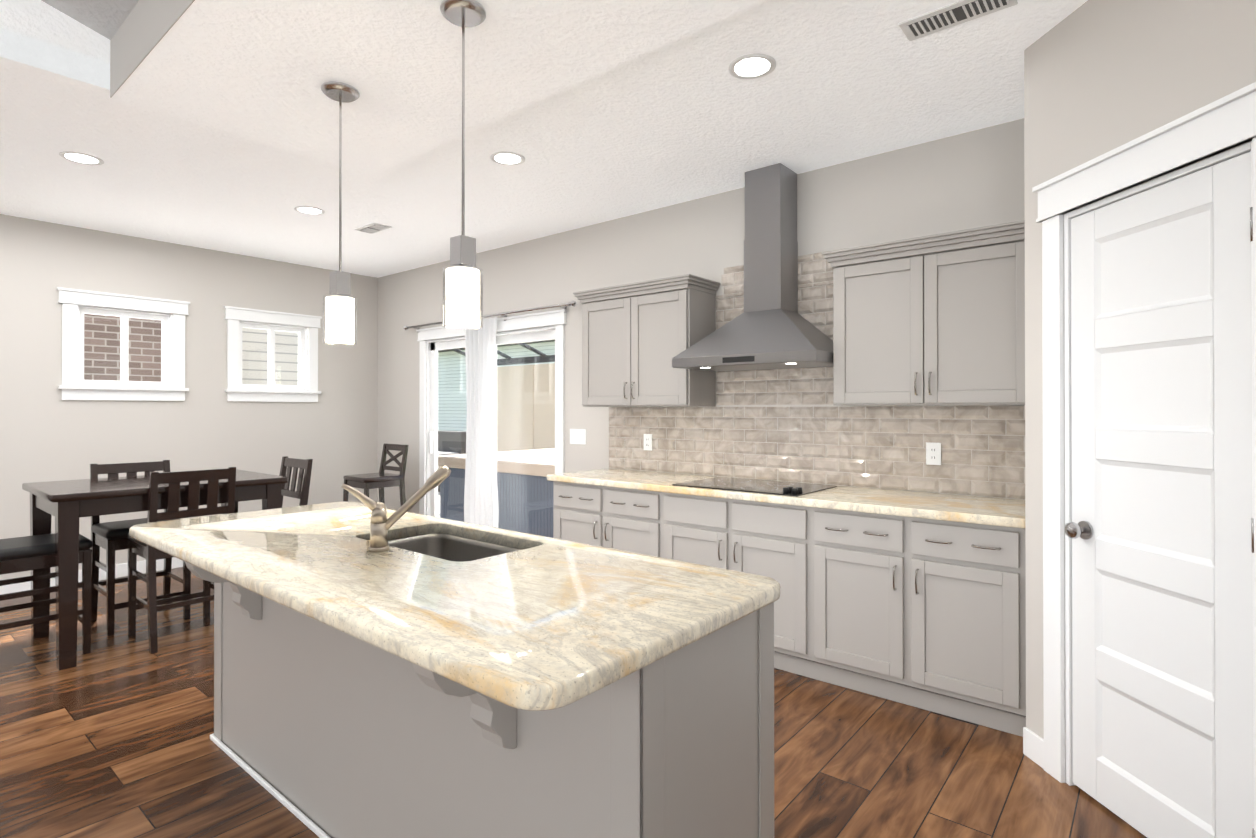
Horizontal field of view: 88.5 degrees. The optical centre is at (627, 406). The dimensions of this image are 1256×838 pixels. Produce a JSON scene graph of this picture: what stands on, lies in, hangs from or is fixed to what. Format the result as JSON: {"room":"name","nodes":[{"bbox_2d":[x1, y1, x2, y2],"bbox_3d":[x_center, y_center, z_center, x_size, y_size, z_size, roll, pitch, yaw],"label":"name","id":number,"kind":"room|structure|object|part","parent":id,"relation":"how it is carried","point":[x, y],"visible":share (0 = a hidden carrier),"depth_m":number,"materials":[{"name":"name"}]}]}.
{"room":"kitchen","nodes":[
{"label":"kitchen","id":0,"kind":"room"},
{"bbox_2d":[0,0,1087,277],"bbox_3d":[-2.355,-2.404,1.246,7.990,1.980,8.610,0,0,39],"label":"ceiling","id":1,"kind":"structure","parent":0,"point":[686,118],"depth_m":3.36,"materials":[{"name":"white paint"}]},
{"bbox_2d":[59,151,103,164],"bbox_3d":[-3.081,-1.400,3.636,0.196,0.007,0.196,0,0,39],"label":"recessed light","id":2,"kind":"object","parent":1,"relation":"in","point":[80,158],"visible":1,"depth_m":3.63,"materials":[{"name":"white"}]},
{"bbox_2d":[294,206,324,214],"bbox_3d":[-2.263,-1.395,4.584,0.196,0.007,0.196,0,0,39],"label":"recessed light","id":3,"kind":"object","parent":1,"relation":"in","point":[311,210],"visible":1,"depth_m":4.58,"materials":[{"name":"white"}]},
{"bbox_2d":[354,222,391,233],"bbox_3d":[-1.991,-1.392,5.039,0.300,0.010,0.150,0,0,39],"label":"ceiling vent","id":4,"kind":"object","parent":1,"relation":"in","point":[372,228],"visible":1,"depth_m":5.02,"materials":[{"name":"white"}]},
{"bbox_2d":[110,0,764,174],"bbox_3d":[-0.031,-1.504,1.793,4.859,0.255,1.228,0,0,39],"label":"ceiling panel","id":5,"kind":"object","parent":1,"relation":"attached to","point":[261,71],"visible":1,"depth_m":2.57,"materials":[{"name":"white paint"}]},
{"bbox_2d":[321,81,359,344],"bbox_3d":[-1.245,-0.823,2.791,0.156,1.098,0.156,0,0,39],"label":"pendant light","id":6,"kind":"object","parent":5,"relation":"hanging from","point":[339,310],"visible":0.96,"depth_m":2.76,"materials":[{"name":"white glass"}]},
{"bbox_3d":[-1.245,-0.373,2.789,0.135,0.199,0.135,0,0,39],"label":"lamp shade","id":7,"kind":"part","parent":6,"relation":"part of","materials":[{"name":"white glass"}]},
{"bbox_2d":[440,0,485,328],"bbox_3d":[-0.570,-0.825,2.231,0.156,1.098,0.156,0,0,39],"label":"pendant light","id":8,"kind":"object","parent":5,"relation":"hanging from","point":[463,285],"visible":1,"depth_m":2.20,"materials":[{"name":"white glass"}]},
{"bbox_3d":[-0.570,-0.376,2.229,0.135,0.199,0.135,0,0,39],"label":"lamp shade","id":9,"kind":"part","parent":8,"relation":"part of","materials":[{"name":"white glass"}]},
{"bbox_2d":[490,151,524,164],"bbox_3d":[-0.679,-1.400,3.639,0.196,0.007,0.196,0,0,39],"label":"recessed light","id":10,"kind":"object","parent":1,"relation":"in","point":[506,158],"visible":1,"depth_m":3.63,"materials":[{"name":"white"}]},
{"bbox_2d":[728,53,775,78],"bbox_3d":[0.513,-1.404,2.665,0.196,0.007,0.196,0,0,39],"label":"recessed light","id":11,"kind":"object","parent":1,"relation":"in","point":[754,66],"visible":1,"depth_m":2.66,"materials":[{"name":"white"}]},
{"bbox_2d":[898,0,1017,41],"bbox_3d":[1.176,-1.404,2.308,0.360,0.010,0.140,0,0,39],"label":"ceiling vent","id":12,"kind":"object","parent":1,"relation":"in","point":[942,18],"visible":1,"depth_m":2.32,"materials":[{"name":"white metal"}]},
{"bbox_2d":[0,567,1146,837],"bbox_3d":[-2.355,1.406,1.229,7.990,0.100,8.610,0,0,39],"label":"floor","id":13,"kind":"structure","parent":0,"point":[106,737],"depth_m":2.48,"materials":[{"name":"brown wood"}]},
{"bbox_2d":[0,533,92,653],"bbox_3d":[-3.284,0.864,3.542,0.440,1.005,0.471,0,0,39],"label":"bench","id":14,"kind":"object","parent":13,"relation":"on","point":[25,553],"visible":0.6,"depth_m":3.49,"materials":[{"name":"black wood"}]},
{"bbox_3d":[-3.268,0.763,3.562,0.440,0.056,0.420,0,0,39],"label":"seat","id":15,"kind":"part","parent":14,"relation":"part of","materials":[{"name":"black leather"}]},
{"bbox_2d":[90,460,190,636],"bbox_3d":[-3.130,0.867,4.140,0.471,1.005,0.440,0,0,39],"label":"dining chair","id":16,"kind":"object","parent":13,"relation":"on","point":[111,538],"visible":0.62,"depth_m":4.09,"materials":[{"name":"black wood"}]},
{"bbox_3d":[-3.110,0.766,4.125,0.420,0.056,0.440,0,0,39],"label":"seat","id":17,"kind":"part","parent":16,"relation":"part of","materials":[{"name":"black leather"}]},
{"bbox_2d":[22,469,287,669],"bbox_3d":[-2.903,0.911,4.006,0.860,0.914,1.160,0,0,39],"label":"dining table","id":18,"kind":"object","parent":13,"relation":"on","point":[67,504],"visible":0.73,"depth_m":3.56,"materials":[{"name":"black wood"}]},
{"bbox_2d":[128,467,235,653],"bbox_3d":[-2.680,0.865,3.875,0.471,1.005,0.440,0,0,39],"label":"dining chair","id":19,"kind":"object","parent":13,"relation":"on","point":[152,605],"visible":0.58,"depth_m":3.73,"materials":[{"name":"black wood"}]},
{"bbox_3d":[-2.700,0.765,3.891,0.420,0.056,0.440,0,0,39],"label":"seat","id":20,"kind":"part","parent":19,"relation":"part of","materials":[{"name":"black leather"}]},
{"bbox_2d":[239,456,312,512],"bbox_3d":[-2.522,0.868,4.470,0.440,1.005,0.471,0,0,39],"label":"dining chair","id":21,"kind":"object","parent":13,"relation":"on","point":[287,464],"visible":0.25,"depth_m":4.58,"materials":[{"name":"black wood"}]},
{"bbox_3d":[-2.519,0.868,4.474,0.430,1.005,0.461,0,0,39],"label":"frame","id":22,"kind":"part","parent":21,"relation":"part of","materials":[{"name":"black wood"}]},
{"bbox_2d":[343,443,408,505],"bbox_3d":[-2.358,0.867,6.023,0.434,1.020,0.443,0,0,39],"label":"bar stool","id":23,"kind":"object","parent":13,"relation":"on","point":[381,480],"visible":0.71,"depth_m":6.01,"materials":[{"name":"black wood"}]},
{"bbox_2d":[186,565,773,837],"bbox_3d":[-0.730,0.923,2.066,2.256,0.874,0.793,0,0,39],"label":"kitchen island","id":24,"kind":"object","parent":13,"relation":"on","point":[381,670],"depth_m":1.60,"materials":[{"name":"grey wood"}]},
{"bbox_2d":[129,502,780,724],"bbox_3d":[-0.743,0.465,2.045,2.290,0.040,0.870,0,0,39],"label":"island countertop","id":25,"kind":"structure","parent":24,"relation":"on","point":[537,632],"depth_m":1.52,"materials":[{"name":"beige stone"}]},
{"bbox_2d":[337,465,452,552],"bbox_3d":[-0.716,0.316,2.013,0.161,0.258,0.292,0,0,39],"label":"faucet","id":26,"kind":"object","parent":25,"relation":"on","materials":[{"name":"silver metal"}]},
{"bbox_2d":[393,533,524,560],"bbox_3d":[-0.610,0.590,2.167,0.670,0.232,0.390,0,0,39],"label":"sink","id":27,"kind":"object","parent":25,"relation":"in","point":[459,546],"depth_m":2.40,"materials":[{"name":"grey metal"}]},
{"bbox_2d":[547,480,662,557],"bbox_3d":[0.029,0.934,4.291,0.920,0.872,0.605,0,0,39],"label":"base cabinet","id":28,"kind":"object","parent":13,"relation":"on","point":[625,519],"depth_m":4.02,"materials":[{"name":"grey wood"}]},
{"bbox_2d":[663,492,810,677],"bbox_3d":[0.738,0.931,3.709,0.914,0.872,0.605,0,0,39],"label":"base cabinet","id":29,"kind":"object","parent":13,"relation":"on","point":[773,541],"depth_m":3.36,"materials":[{"name":"grey wood"}]},
{"bbox_2d":[811,508,1025,736],"bbox_3d":[1.444,0.929,3.129,0.914,0.872,0.605,0,0,39],"label":"base cabinet","id":30,"kind":"object","parent":13,"relation":"on","point":[915,599],"depth_m":2.86,"materials":[{"name":"grey wood"}]},
{"bbox_2d":[547,468,1024,527],"bbox_3d":[0.722,0.473,3.702,2.770,0.040,0.642,0,0,39],"label":"countertop","id":31,"kind":"structure","parent":30,"relation":"on","point":[993,512],"depth_m":3.21,"materials":[{"name":"beige stone"}]},
{"bbox_2d":[671,476,838,495],"bbox_3d":[0.717,0.438,3.683,0.770,0.030,0.515,0,0,39],"label":"cooktop","id":32,"kind":"object","parent":31,"relation":"in","point":[781,488],"depth_m":3.65,"materials":[{"name":"black glass"}]},
{"bbox_2d":[0,0,1255,782],"bbox_3d":[-2.355,-1.019,1.240,7.990,4.750,8.610,0,0,39],"label":"wall","id":33,"kind":"structure","parent":0,"point":[1102,76],"depth_m":4.79,"materials":[{"name":"grey paint"}]},
{"bbox_2d":[0,557,182,594],"bbox_3d":[-5.343,1.315,3.686,0.014,0.105,8.370,0,0,39],"label":"baseboard","id":34,"kind":"structure","parent":33,"relation":"attached to","point":[121,570],"depth_m":5.18,"materials":[{"name":"white wood"}]},
{"bbox_2d":[57,287,189,400],"bbox_3d":[-4.097,-0.479,5.262,0.148,0.855,0.869,0,0,39],"label":"window unit","id":35,"kind":"structure","parent":33,"relation":"in","point":[124,347],"depth_m":5.25,"materials":[{"name":"white wood"}]},
{"bbox_2d":[223,306,321,401],"bbox_3d":[-3.377,-0.475,6.139,0.148,0.855,0.869,0,0,39],"label":"window unit","id":36,"kind":"structure","parent":33,"relation":"in","point":[271,352],"depth_m":6.14,"materials":[{"name":"white wood"}]},
{"bbox_2d":[403,300,576,331],"bbox_3d":[-1.311,-0.779,5.722,2.390,0.074,0.080,0,0,39],"label":"curtain rod","id":37,"kind":"object","parent":33,"relation":"attached to","point":[573,303],"visible":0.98,"depth_m":5.40,"materials":[{"name":"silver metal"}]},
{"bbox_2d":[464,317,498,527],"bbox_3d":[-1.306,0.287,5.692,0.470,2.118,0.080,0,0,39],"label":"curtain","id":38,"kind":"object","parent":37,"relation":"hanging from","point":[481,507],"visible":0.85,"depth_m":5.67,"materials":[{"name":"fabric"}]},
{"bbox_2d":[416,309,566,515],"bbox_3d":[-1.255,0.304,5.801,2.074,2.145,0.156,0,0,39],"label":"door frame","id":39,"kind":"structure","parent":33,"relation":"attached to","point":[555,320],"depth_m":5.60,"materials":[{"name":"white wood"}]},
{"bbox_2d":[429,330,554,535],"bbox_3d":[-1.245,0.359,5.813,1.790,1.985,0.105,0,0,39],"label":"sliding door","id":40,"kind":"structure","parent":33,"relation":"in","point":[521,338],"depth_m":5.83,"materials":[{"name":"white"}]},
{"bbox_2d":[570,429,585,444],"bbox_3d":[-0.392,0.233,5.032,0.170,0.120,0.009,0,0,39],"label":"switch plate","id":41,"kind":"object","parent":33,"relation":"attached to","point":[577,436],"visible":1,"depth_m":5.03,"materials":[{"name":"white plastic"}]},
{"bbox_2d":[573,274,720,406],"bbox_3d":[0.108,-0.406,4.388,0.990,0.808,0.365,0,0,39],"label":"upper cabinet","id":42,"kind":"object","parent":33,"relation":"attached to","point":[637,337],"visible":1,"depth_m":4.21,"materials":[{"name":"grey wood"}]},
{"bbox_2d":[672,163,832,371],"bbox_3d":[0.766,-0.815,3.748,0.900,1.172,0.501,0,0,39],"label":"range hood","id":43,"kind":"object","parent":33,"relation":"attached to","point":[770,327],"visible":0.96,"depth_m":3.73,"materials":[{"name":"silver metal"}]},
{"bbox_2d":[609,248,1024,499],"bbox_3d":[0.923,-0.227,3.950,2.770,1.360,0.013,0,0,39],"label":"tile backsplash","id":44,"kind":"structure","parent":33,"relation":"attached to","point":[792,425],"depth_m":3.81,"materials":[{"name":"grey tile"}]},
{"bbox_2d":[644,434,651,450],"bbox_3d":[0.140,0.251,4.577,0.072,0.116,0.008,0,0,39],"label":"electrical outlet plate","id":45,"kind":"object","parent":44,"relation":"attached to","point":[647,441],"visible":1,"depth_m":4.57,"materials":[{"name":"white plastic"}]},
{"bbox_2d":[926,442,940,464],"bbox_3d":[1.600,0.246,3.377,0.072,0.116,0.008,0,0,39],"label":"electrical outlet plate","id":46,"kind":"object","parent":44,"relation":"attached to","point":[933,453],"visible":1,"depth_m":3.38,"materials":[{"name":"white plastic"}]},
{"bbox_2d":[822,220,1024,405],"bbox_3d":[1.520,-0.411,3.227,0.990,0.808,0.365,0,0,39],"label":"upper cabinet","id":47,"kind":"object","parent":33,"relation":"attached to","point":[935,320],"visible":0.88,"depth_m":3.09,"materials":[{"name":"grey wood"}]},
{"bbox_2d":[1032,82,1255,837],"bbox_3d":[1.657,0.262,2.014,0.156,2.195,0.884,0,0,-6],"label":"door frame","id":48,"kind":"structure","parent":33,"relation":"attached to","point":[1223,124],"depth_m":2.32,"materials":[{"name":"white wood"}]},
{"bbox_2d":[1071,151,1253,837],"bbox_3d":[1.641,0.335,2.012,0.035,2.026,0.616,0,0,-6],"label":"pantry door","id":49,"kind":"structure","parent":33,"relation":"in","point":[1162,557],"depth_m":1.96,"materials":[{"name":"white wood"}]},
{"bbox_2d":[1064,207,1254,837],"bbox_3d":[1.611,0.340,1.997,0.463,1.730,0.426,0,0,39],"label":"hardware piece","id":50,"kind":"object","parent":49,"relation":"attached to","point":[1081,529],"depth_m":2.23,"materials":[{"name":"silver metal"}]},
{"label":"outside","id":51,"kind":"structure","parent":0,"visible":0},
{"bbox_2d":[438,492,439,516],"bbox_3d":[-0.790,1.581,6.952,50.000,0.200,50.000,0,0,39],"label":"ground","id":52,"kind":"structure","parent":51,"point":[438,505],"depth_m":9.81,"materials":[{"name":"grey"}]},
{"bbox_2d":[84,314,160,381],"bbox_3d":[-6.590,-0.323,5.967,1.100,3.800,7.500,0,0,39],"label":"brick house","id":53,"kind":"structure","parent":52,"relation":"on","point":[100,328],"depth_m":6.92,"materials":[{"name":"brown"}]},
{"bbox_2d":[242,328,297,385],"bbox_3d":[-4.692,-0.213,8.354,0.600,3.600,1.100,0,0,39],"label":"house","id":54,"kind":"structure","parent":52,"relation":"on","point":[259,337],"depth_m":8.07,"materials":[{"name":"grey"}]},
{"bbox_2d":[438,431,465,491],"bbox_3d":[-3.634,0.978,11.881,1.150,1.050,0.800,0,0,39],"label":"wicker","id":55,"kind":"object","parent":52,"relation":"on","point":[450,436],"depth_m":11.86,"materials":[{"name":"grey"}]},
{"bbox_2d":[438,448,554,537],"bbox_3d":[-0.804,1.041,8.001,2.250,0.890,2.200,0,0,39],"label":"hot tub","id":56,"kind":"object","parent":52,"relation":"on","point":[519,480],"depth_m":7.01,"materials":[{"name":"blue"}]},
{"bbox_2d":[438,339,554,430],"bbox_3d":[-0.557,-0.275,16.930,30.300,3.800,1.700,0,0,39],"label":"neighbour","id":57,"kind":"structure","parent":52,"relation":"on","point":[451,409],"depth_m":21.30,"materials":[{"name":"white"}]},
{"bbox_2d":[450,343,554,365],"bbox_3d":[-1.684,0.032,9.376,6.950,2.920,4.100,0,0,39],"label":"pergola","id":58,"kind":"object","parent":52,"relation":"on","point":[527,360],"depth_m":12.12,"materials":[{"name":"grey metal"}]},
{"bbox_2d":[497,363,554,451],"bbox_3d":[-1.541,0.389,11.005,2.900,2.220,0.100,0,0,39],"label":"screen","id":59,"kind":"object","parent":52,"relation":"on","point":[526,382],"depth_m":11.12,"materials":[{"name":"beige fabric"}]}
]}

